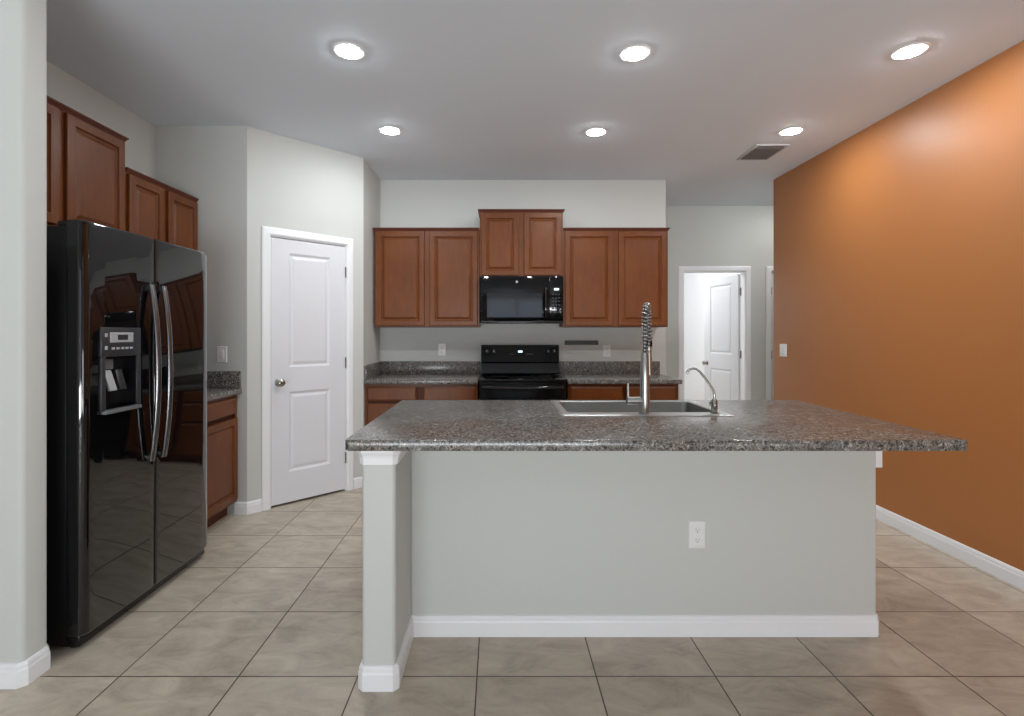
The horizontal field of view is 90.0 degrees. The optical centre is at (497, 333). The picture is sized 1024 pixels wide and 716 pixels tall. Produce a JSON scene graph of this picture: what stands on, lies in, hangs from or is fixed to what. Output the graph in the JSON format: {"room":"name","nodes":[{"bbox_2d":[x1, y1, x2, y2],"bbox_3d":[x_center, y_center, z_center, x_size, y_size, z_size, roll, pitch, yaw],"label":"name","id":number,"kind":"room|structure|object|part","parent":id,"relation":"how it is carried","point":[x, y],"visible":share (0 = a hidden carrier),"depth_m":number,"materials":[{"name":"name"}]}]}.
{"room":"kitchen","nodes":[
{"label":"kitchen","id":0,"kind":"room"},
{"bbox_2d":[0,0,46,662],"bbox_3d":[-2.651,-0.098,1.976,1.737,2.845,0.117,0,0,0],"label":"wall","id":1,"kind":"structure","parent":0,"point":[23,23],"depth_m":1.92,"materials":[{"name":"grey paint"}]},
{"bbox_2d":[0,644,49,689],"bbox_3d":[-2.584,1.278,1.974,1.631,0.091,0.141,0,0,0],"label":"baseboard","id":2,"kind":"structure","parent":1,"relation":"attached to","point":[13,676],"depth_m":1.92,"materials":[{"name":"white paint"}]},
{"bbox_2d":[47,61,154,178],"bbox_3d":[-2.570,-0.098,3.553,0.120,2.845,3.035,0,0,0],"label":"wall","id":3,"kind":"structure","parent":0,"point":[63,87],"depth_m":3.31,"materials":[{"name":"grey paint"}]},
{"bbox_2d":[47,95,128,230],"bbox_3d":[-2.344,-0.840,2.547,0.330,0.626,0.961,0,0,0],"label":"upper cabinet","id":4,"kind":"object","parent":3,"relation":"attached to","point":[86,157],"visible":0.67,"depth_m":2.69,"materials":[{"name":"brown wood"}]},
{"bbox_3d":[-2.189,-0.829,2.322,0.020,0.580,0.446,0,0,0],"label":"door","id":5,"kind":"part","parent":4,"relation":"part of","materials":[{"name":"brown wood"}]},
{"bbox_3d":[-2.354,-0.839,2.547,0.309,0.624,0.929,0,0,0],"label":"frame","id":6,"kind":"part","parent":4,"relation":"part of","materials":[{"name":"brown wood"}]},
{"bbox_3d":[-2.345,-1.139,2.547,0.326,0.028,0.961,0,0,0],"label":"crown moulding","id":7,"kind":"part","parent":4,"relation":"part of","materials":[{"name":"brown wood"}]},
{"bbox_3d":[-2.189,-0.829,2.795,0.020,0.580,0.403,0,0,0],"label":"door","id":8,"kind":"part","parent":4,"relation":"part of","materials":[{"name":"brown wood"}]},
{"bbox_2d":[125,167,198,250],"bbox_3d":[-2.344,-0.520,3.376,0.330,0.921,0.719,0,0,0],"label":"upper cabinet","id":9,"kind":"object","parent":3,"relation":"attached to","point":[154,209],"visible":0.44,"depth_m":3.30,"materials":[{"name":"brown wood"}]},
{"bbox_3d":[-2.189,-0.509,3.189,0.020,0.875,0.314,0,0,0],"label":"door","id":10,"kind":"part","parent":9,"relation":"part of","materials":[{"name":"brown wood"}]},
{"bbox_3d":[-2.354,-0.519,3.376,0.309,0.919,0.719,0,0,0],"label":"frame","id":11,"kind":"part","parent":9,"relation":"part of","materials":[{"name":"brown wood"}]},
{"bbox_3d":[-2.191,-0.967,3.376,0.018,0.028,0.715,0,0,0],"label":"crown moulding","id":12,"kind":"part","parent":9,"relation":"part of","materials":[{"name":"brown wood"}]},
{"bbox_3d":[-2.189,-0.509,3.557,0.020,0.875,0.325,0,0,0],"label":"door","id":13,"kind":"part","parent":9,"relation":"part of","materials":[{"name":"brown wood"}]},
{"bbox_2d":[155,126,246,513],"bbox_3d":[-2.174,-0.098,3.805,0.672,2.845,0.110,0,0,0],"label":"wall","id":14,"kind":"structure","parent":0,"point":[208,164],"depth_m":3.75,"materials":[{"name":"grey paint"}]},
{"bbox_2d":[217,346,226,362],"bbox_3d":[-2.020,0.153,3.745,0.074,0.120,0.009,0,0,0],"label":"light switch","id":15,"kind":"object","parent":14,"relation":"attached to","point":[221,350],"visible":1,"depth_m":3.74,"materials":[{"name":"white plastic"}]},
{"bbox_2d":[207,371,240,387],"bbox_3d":[-2.195,0.337,3.420,0.629,0.124,0.659,0,0,0],"label":"backsplash","id":16,"kind":"structure","parent":14,"relation":"attached to","point":[215,379],"depth_m":3.73,"materials":[{"name":"stone"}]},
{"bbox_2d":[234,499,261,514],"bbox_3d":[-1.836,1.278,3.762,0.183,0.091,0.051,0,0,-24],"label":"baseboard","id":17,"kind":"structure","parent":14,"relation":"attached to","point":[240,508],"depth_m":3.74,"materials":[{"name":"white paint"}]},
{"bbox_2d":[247,126,362,501],"bbox_3d":[-1.541,-0.098,4.129,0.110,2.845,0.957,0,0,45],"label":"wall","id":18,"kind":"structure","parent":0,"point":[293,184],"depth_m":3.97,"materials":[{"name":"grey paint"}]},
{"bbox_2d":[262,226,352,510],"bbox_3d":[-1.533,0.261,4.123,0.128,2.127,0.752,0,0,45],"label":"trim","id":19,"kind":"structure","parent":18,"relation":"attached to","point":[267,232],"depth_m":3.86,"materials":[{"name":"white paint"}]},
{"bbox_2d":[271,237,345,505],"bbox_3d":[-1.489,0.289,4.085,0.099,2.036,0.617,0,0,45],"label":"door","id":20,"kind":"structure","parent":18,"relation":"in","point":[308,359],"depth_m":4.08,"materials":[{"name":"white paint"}]},
{"bbox_3d":[-1.653,0.375,3.894,0.064,0.062,0.062,0,0,45],"label":"knob","id":21,"kind":"part","parent":20,"relation":"part of","materials":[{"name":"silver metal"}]},
{"bbox_2d":[353,476,361,488],"bbox_3d":[-1.185,1.278,4.403,0.029,0.091,0.124,0,0,36],"label":"baseboard","id":22,"kind":"structure","parent":18,"relation":"attached to","point":[357,482],"depth_m":4.37,"materials":[{"name":"white paint"}]},
{"bbox_2d":[363,158,379,426],"bbox_3d":[-1.215,-0.098,4.750,0.100,2.845,0.640,0,0,0],"label":"wall","id":23,"kind":"structure","parent":0,"point":[371,182],"depth_m":4.64,"materials":[{"name":"grey paint"}]},
{"bbox_2d":[0,488,1023,715],"bbox_3d":[0.800,1.375,2.300,8.800,0.100,14.000,0,0,0],"label":"floor","id":24,"kind":"structure","parent":0,"point":[267,621],"depth_m":2.10,"materials":[{"name":"beige tile"}]},
{"bbox_2d":[47,219,206,647],"bbox_3d":[-2.056,0.425,2.599,0.806,1.800,0.957,0,0,0],"label":"refrigerator","id":25,"kind":"object","parent":24,"relation":"on","point":[127,311],"visible":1,"depth_m":2.32,"materials":[{"name":"black metal"}]},
{"bbox_3d":[-1.750,0.393,2.336,0.075,1.736,0.432,0,0,0],"label":"freezer door","id":26,"kind":"part","parent":25,"relation":"part of","materials":[{"name":"black metal"}]},
{"bbox_3d":[-1.711,0.157,2.325,0.010,0.367,0.244,0,0,0],"label":"dispenser frame","id":27,"kind":"part","parent":25,"relation":"part of","materials":[{"name":"grey plastic"}]},
{"bbox_3d":[-1.685,0.193,2.510,0.065,0.867,0.032,0,0,0],"label":"handle","id":28,"kind":"part","parent":25,"relation":"part of","materials":[{"name":"grey metal"}]},
{"bbox_3d":[-1.685,0.193,2.600,0.065,0.867,0.032,0,0,0],"label":"handle","id":29,"kind":"part","parent":25,"relation":"part of","materials":[{"name":"grey metal"}]},
{"bbox_3d":[-1.750,0.393,2.817,0.075,1.736,0.519,0,0,0],"label":"fridge door","id":30,"kind":"part","parent":25,"relation":"part of","materials":[{"name":"black metal"}]},
{"bbox_2d":[207,394,237,527],"bbox_3d":[-2.199,0.882,3.417,0.620,0.886,0.655,0,0,0],"label":"base cabinet","id":31,"kind":"object","parent":24,"relation":"on","point":[222,420],"visible":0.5,"depth_m":3.52,"materials":[{"name":"brown wood"}]},
{"bbox_3d":[-1.899,0.521,3.475,0.019,0.117,0.490,0,0,0],"label":"drawer","id":32,"kind":"part","parent":31,"relation":"part of","materials":[{"name":"brown wood"}]},
{"bbox_2d":[207,371,241,400],"bbox_3d":[-2.192,0.356,3.417,0.634,0.162,0.664,0,0,0],"label":"countertop","id":33,"kind":"structure","parent":31,"relation":"on","point":[220,384],"depth_m":3.73,"materials":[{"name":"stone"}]},
{"bbox_2d":[365,382,478,425],"bbox_3d":[-0.670,0.882,4.759,0.985,0.886,0.620,0,0,0],"label":"base cabinet","id":34,"kind":"object","parent":24,"relation":"on","point":[379,398],"visible":0.2,"depth_m":4.45,"materials":[{"name":"brown wood"}]},
{"bbox_3d":[-0.925,0.718,4.460,0.435,0.215,0.019,0,0,0],"label":"drawer","id":35,"kind":"part","parent":34,"relation":"part of","materials":[{"name":"brown wood"}]},
{"bbox_3d":[-0.925,0.526,4.460,0.435,0.127,0.019,0,0,0],"label":"drawer","id":36,"kind":"part","parent":34,"relation":"part of","materials":[{"name":"brown wood"}]},
{"bbox_2d":[364,361,479,383],"bbox_3d":[-0.669,0.356,4.752,0.987,0.162,0.634,0,0,0],"label":"countertop","id":37,"kind":"structure","parent":34,"relation":"on","point":[382,372],"depth_m":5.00,"materials":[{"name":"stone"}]},
{"bbox_3d":[-0.425,0.526,4.460,0.455,0.127,0.019,0,0,0],"label":"drawer","id":38,"kind":"part","parent":34,"relation":"part of","materials":[{"name":"brown wood"}]},
{"bbox_2d":[479,345,566,399],"bbox_3d":[0.215,0.704,4.715,0.762,1.182,0.686,0,0,0],"label":"range","id":39,"kind":"object","parent":24,"relation":"on","point":[508,372],"visible":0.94,"depth_m":4.98,"materials":[{"name":"black metal"}]},
{"bbox_3d":[0.215,0.750,4.450,0.754,0.620,0.036,0,0,0],"label":"oven door","id":40,"kind":"part","parent":39,"relation":"part of","materials":[{"name":"black ceramic"}]},
{"bbox_3d":[0.215,0.463,4.400,0.706,0.032,0.056,0,0,0],"label":"handle","id":41,"kind":"part","parent":39,"relation":"part of","materials":[{"name":"black metal"}]},
{"bbox_2d":[479,374,566,381],"bbox_3d":[0.215,0.408,4.705,0.762,0.022,0.580,0,0,0],"label":"cooktop","id":42,"kind":"object","parent":39,"relation":"in","point":[484,377],"depth_m":4.52,"materials":[{"name":"black glass"}]},
{"bbox_2d":[356,451,881,691],"bbox_3d":[0.586,0.877,2.418,2.227,0.895,1.066,0,0,0],"label":"kitchen island","id":43,"kind":"object","parent":24,"relation":"on","point":[455,543],"visible":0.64,"depth_m":2.25,"materials":[{"name":"grey paint"}]},
{"bbox_3d":[-0.445,0.459,2.126,0.166,0.057,0.481,0,0,0],"label":"cap moulding","id":44,"kind":"part","parent":43,"relation":"part of","materials":[{"name":"white paint"}]},
{"bbox_3d":[0.578,1.278,2.128,2.199,0.091,0.475,0,0,0],"label":"baseboard","id":45,"kind":"part","parent":43,"relation":"part of","materials":[{"name":"white paint"}]},
{"bbox_2d":[345,400,967,450],"bbox_3d":[0.588,0.409,2.430,2.298,0.040,1.129,0,0,0],"label":"island countertop","id":46,"kind":"structure","parent":43,"relation":"on","point":[409,425],"depth_m":2.05,"materials":[{"name":"stone"}]},
{"bbox_2d":[626,302,652,414],"bbox_3d":[0.710,0.116,2.485,0.210,0.537,0.101,0,0,-40],"label":"kitchen faucet","id":47,"kind":"object","parent":46,"relation":"on","point":[643,401],"visible":1,"depth_m":2.44,"materials":[{"name":"silver metal"}]},
{"bbox_3d":[0.652,0.290,2.452,0.072,0.103,0.040,0,0,0],"label":"lever handle","id":48,"kind":"part","parent":47,"relation":"part of","materials":[{"name":"silver metal"}]},
{"bbox_2d":[550,400,733,415],"bbox_3d":[0.708,0.487,2.678,0.821,0.205,0.535,0,0,0],"label":"sink","id":49,"kind":"object","parent":46,"relation":"in","point":[564,407],"visible":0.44,"depth_m":2.91,"materials":[{"name":"silver metal"}]},
{"bbox_2d":[686,367,718,413],"bbox_3d":[0.988,0.275,2.479,0.151,0.219,0.040,0,0,20],"label":"tap","id":50,"kind":"object","parent":46,"relation":"on","point":[714,402],"visible":1,"depth_m":2.46,"materials":[{"name":"silver metal"}]},
{"bbox_2d":[688,521,704,547],"bbox_3d":[0.872,0.881,2.241,0.074,0.120,0.008,0,0,0],"label":"electrical outlet","id":51,"kind":"object","parent":43,"relation":"attached to","point":[696,529],"visible":1,"depth_m":2.24,"materials":[{"name":"white plastic"}]},
{"bbox_2d":[694,526,700,533],"bbox_3d":[0.872,0.859,2.239,0.033,0.033,0.002,0,0,0],"label":"receptacle","id":52,"kind":"object","parent":51,"relation":"attached to","point":[697,529],"depth_m":2.24,"materials":[{"name":"grey plastic"}]},
{"bbox_2d":[694,536,700,543],"bbox_3d":[0.872,0.903,2.239,0.033,0.033,0.002,0,0,0],"label":"receptacle","id":53,"kind":"object","parent":51,"relation":"attached to","point":[697,539],"depth_m":2.24,"materials":[{"name":"grey plastic"}]},
{"bbox_2d":[566,383,677,399],"bbox_3d":[1.093,0.882,4.759,0.965,0.886,0.620,0,0,0],"label":"base cabinet","id":54,"kind":"object","parent":24,"relation":"on","point":[573,391],"visible":0.17,"depth_m":4.45,"materials":[{"name":"brown wood"}]},
{"bbox_3d":[0.858,0.526,4.460,0.455,0.127,0.019,0,0,0],"label":"drawer","id":55,"kind":"part","parent":54,"relation":"part of","materials":[{"name":"brown wood"}]},
{"bbox_2d":[559,361,681,383],"bbox_3d":[1.101,0.356,4.752,0.991,0.162,0.634,0,0,0],"label":"countertop","id":56,"kind":"structure","parent":54,"relation":"on","point":[575,372],"depth_m":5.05,"materials":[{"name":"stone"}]},
{"bbox_3d":[1.337,0.526,4.460,0.435,0.127,0.019,0,0,0],"label":"drawer","id":57,"kind":"part","parent":54,"relation":"part of","materials":[{"name":"brown wood"}]},
{"bbox_2d":[380,180,665,375],"bbox_3d":[-0.481,-0.098,5.130,4.297,2.845,0.120,0,0,0],"label":"wall","id":58,"kind":"structure","parent":0,"point":[403,203],"depth_m":5.07,"materials":[{"name":"grey paint"}]},
{"bbox_2d":[372,228,480,326],"bbox_3d":[-0.668,-0.520,4.904,0.990,0.921,0.330,0,0,0],"label":"upper cabinet","id":59,"kind":"object","parent":58,"relation":"attached to","point":[425,277],"visible":0.99,"depth_m":4.74,"materials":[{"name":"brown wood"}]},
{"bbox_3d":[-0.906,-0.509,4.749,0.449,0.875,0.020,0,0,0],"label":"door","id":60,"kind":"part","parent":59,"relation":"part of","materials":[{"name":"brown wood"}]},
{"bbox_3d":[-0.669,-0.967,4.905,0.988,0.028,0.326,0,0,0],"label":"crown moulding","id":61,"kind":"part","parent":59,"relation":"part of","materials":[{"name":"brown wood"}]},
{"bbox_3d":[-0.411,-0.509,4.749,0.445,0.875,0.020,0,0,0],"label":"door","id":62,"kind":"part","parent":59,"relation":"part of","materials":[{"name":"brown wood"}]},
{"bbox_2d":[438,344,445,355],"bbox_3d":[-0.555,0.160,5.066,0.074,0.120,0.008,0,0,0],"label":"electrical outlet","id":63,"kind":"object","parent":58,"relation":"attached to","point":[441,347],"visible":1,"depth_m":5.07,"materials":[{"name":"white plastic"}]},
{"bbox_2d":[478,209,564,275],"bbox_3d":[0.217,-0.840,4.904,0.806,0.626,0.330,0,0,0],"label":"upper cabinet","id":64,"kind":"object","parent":58,"relation":"attached to","point":[513,242],"visible":0.88,"depth_m":4.74,"materials":[{"name":"brown wood"}]},
{"bbox_3d":[0.019,-0.829,4.749,0.347,0.580,0.020,0,0,0],"label":"door","id":65,"kind":"part","parent":64,"relation":"part of","materials":[{"name":"brown wood"}]},
{"bbox_2d":[480,276,562,323],"bbox_3d":[0.217,-0.309,4.849,0.756,0.428,0.435,0,0,0],"label":"microwave","id":66,"kind":"object","parent":64,"relation":"attached to","point":[503,299],"visible":1,"depth_m":4.67,"materials":[{"name":"black"}]},
{"bbox_3d":[0.435,-0.280,4.649,0.020,0.274,0.034,0,0,0],"label":"handle","id":67,"kind":"part","parent":66,"relation":"part of","materials":[{"name":"black plastic"}]},
{"bbox_3d":[0.532,-0.319,4.681,0.126,0.404,0.026,0,0,0],"label":"control panel","id":68,"kind":"part","parent":66,"relation":"part of","materials":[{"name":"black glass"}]},
{"bbox_3d":[0.217,-1.139,4.905,0.806,0.028,0.326,0,0,0],"label":"crown moulding","id":69,"kind":"part","parent":64,"relation":"part of","materials":[{"name":"brown wood"}]},
{"bbox_3d":[0.414,-0.829,4.749,0.347,0.580,0.020,0,0,0],"label":"door","id":70,"kind":"part","parent":64,"relation":"part of","materials":[{"name":"brown wood"}]},
{"bbox_2d":[565,340,597,344],"bbox_3d":[0.825,0.091,5.062,0.332,0.044,0.015,0,0,0],"label":"wall strip","id":71,"kind":"object","parent":58,"relation":"attached to","point":[567,342],"visible":1,"depth_m":5.06,"materials":[{"name":"grey metal"}]},
{"bbox_2d":[603,345,610,356],"bbox_3d":[1.078,0.173,5.066,0.074,0.120,0.008,0,0,0],"label":"electrical outlet","id":72,"kind":"object","parent":58,"relation":"attached to","point":[606,348],"visible":1,"depth_m":5.07,"materials":[{"name":"white plastic"}]},
{"bbox_2d":[559,361,659,373],"bbox_3d":[1.101,0.337,5.059,0.991,0.124,0.020,0,0,0],"label":"backsplash","id":73,"kind":"structure","parent":58,"relation":"attached to","point":[565,367],"depth_m":5.05,"materials":[{"name":"stone"}]},
{"bbox_2d":[559,228,669,326],"bbox_3d":[1.100,-0.520,4.904,0.990,0.921,0.330,0,0,0],"label":"upper cabinet","id":74,"kind":"object","parent":58,"relation":"attached to","point":[609,274],"visible":0.92,"depth_m":4.74,"materials":[{"name":"brown wood"}]},
{"bbox_3d":[0.846,-0.509,4.749,0.449,0.875,0.020,0,0,0],"label":"door","id":75,"kind":"part","parent":74,"relation":"part of","materials":[{"name":"brown wood"}]},
{"bbox_3d":[1.101,-0.967,4.905,0.988,0.028,0.326,0,0,0],"label":"crown moulding","id":76,"kind":"part","parent":74,"relation":"part of","materials":[{"name":"brown wood"}]},
{"bbox_3d":[1.341,-0.509,4.749,0.445,0.875,0.020,0,0,0],"label":"door","id":77,"kind":"part","parent":74,"relation":"part of","materials":[{"name":"brown wood"}]},
{"bbox_2d":[47,0,1023,205],"bbox_3d":[0.800,-1.570,2.300,8.800,0.100,14.000,0,0,0],"label":"ceiling","id":78,"kind":"structure","parent":0,"point":[474,89],"depth_m":2.98,"materials":[{"name":"white paint"}]},
{"bbox_2d":[332,42,366,59],"bbox_3d":[-0.800,-1.514,2.755,0.180,0.012,0.180,0,0,0],"label":"recessed light","id":79,"kind":"object","parent":78,"relation":"in","point":[345,50],"visible":1,"depth_m":2.74,"materials":[{"name":"white glass"}]},
{"bbox_2d":[378,125,402,134],"bbox_3d":[-0.805,-1.514,3.830,0.180,0.012,0.180,0,0,0],"label":"recessed light","id":80,"kind":"object","parent":78,"relation":"in","point":[388,130],"visible":1,"depth_m":3.81,"materials":[{"name":"white glass"}]},
{"bbox_2d":[584,127,607,136],"bbox_3d":[0.737,-1.514,3.855,0.180,0.012,0.180,0,0,0],"label":"recessed light","id":81,"kind":"object","parent":78,"relation":"in","point":[594,131],"visible":1,"depth_m":3.84,"materials":[{"name":"white glass"}]},
{"bbox_2d":[618,44,651,61],"bbox_3d":[0.742,-1.514,2.775,0.180,0.012,0.180,0,0,0],"label":"recessed light","id":82,"kind":"object","parent":78,"relation":"in","point":[635,52],"visible":1,"depth_m":2.76,"materials":[{"name":"white glass"}]},
{"bbox_2d":[736,144,789,159],"bbox_3d":[2.210,-1.512,4.285,0.270,0.016,0.350,0,0,0],"label":"ceiling vent","id":83,"kind":"object","parent":78,"relation":"in","point":[759,151],"visible":1,"depth_m":4.25,"materials":[{"name":"white metal"}]},
{"bbox_2d":[778,126,804,135],"bbox_3d":[2.200,-1.514,3.840,0.180,0.012,0.180,0,0,0],"label":"recessed light","id":84,"kind":"object","parent":78,"relation":"in","point":[793,130],"visible":1,"depth_m":3.82,"materials":[{"name":"white glass"}]},
{"bbox_2d":[888,42,930,59],"bbox_3d":[2.213,-1.514,2.755,0.180,0.012,0.180,0,0,0],"label":"recessed light","id":85,"kind":"object","parent":78,"relation":"in","point":[911,50],"visible":1,"depth_m":2.74,"materials":[{"name":"white glass"}]},
{"bbox_2d":[684,273,684,399],"bbox_3d":[2.300,-0.098,9.060,2.200,2.845,0.120,0,0,0],"label":"wall","id":86,"kind":"structure","parent":0,"point":[684,273],"depth_m":9.00,"materials":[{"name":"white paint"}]},
{"bbox_2d":[685,273,739,399],"bbox_3d":[3.340,-0.098,7.660,0.120,2.845,2.880,0,0,0],"label":"wall","id":87,"kind":"structure","parent":0,"point":[694,282],"depth_m":8.50,"materials":[{"name":"white paint"}]},
{"bbox_2d":[666,206,772,399],"bbox_3d":[2.950,-0.098,6.160,4.300,2.845,0.120,0,0,0],"label":"wall","id":88,"kind":"structure","parent":0,"point":[697,235],"depth_m":6.10,"materials":[{"name":"grey paint"}]},
{"bbox_2d":[678,266,750,399],"bbox_3d":[2.578,0.262,6.151,0.860,2.125,0.138,0,0,0],"label":"trim","id":89,"kind":"structure","parent":88,"relation":"attached to","point":[745,271],"depth_m":6.09,"materials":[{"name":"white paint"}]},
{"bbox_2d":[702,274,741,399],"bbox_3d":[2.906,0.292,6.563,0.163,2.030,0.756,0,0,-16],"label":"door","id":90,"kind":"structure","parent":88,"relation":"in","point":[722,353],"depth_m":6.54,"materials":[{"name":"white paint"}]},
{"bbox_2d":[766,266,772,399],"bbox_3d":[3.628,0.262,6.151,0.875,2.125,0.138,0,0,0],"label":"trim","id":91,"kind":"structure","parent":88,"relation":"attached to","point":[769,269],"depth_m":6.08,"materials":[{"name":"white paint"}]},
{"bbox_2d":[771,272,772,399],"bbox_3d":[3.624,0.289,6.122,0.742,2.036,0.050,0,0,0],"label":"door","id":92,"kind":"structure","parent":88,"relation":"in","point":[772,272],"depth_m":6.11,"materials":[{"name":"white paint"}]},
{"bbox_2d":[773,40,1023,570],"bbox_3d":[2.783,-0.098,2.185,0.120,2.845,5.770,0,0,0],"label":"wall","id":93,"kind":"structure","parent":0,"point":[898,247],"depth_m":3.24,"materials":[{"name":"orange paint"}]},
{"bbox_2d":[780,344,786,356],"bbox_3d":[2.718,0.160,4.885,0.009,0.120,0.116,0,0,0],"label":"light switch","id":94,"kind":"object","parent":93,"relation":"attached to","point":[783,347],"visible":1,"depth_m":4.87,"materials":[{"name":"white plastic"}]},
{"bbox_2d":[876,505,1023,589],"bbox_3d":[2.716,1.278,2.184,0.014,0.091,5.769,0,0,0],"label":"baseboard","id":95,"kind":"structure","parent":93,"relation":"attached to","point":[1001,570],"depth_m":3.03,"materials":[{"name":"white paint"}]}
]}

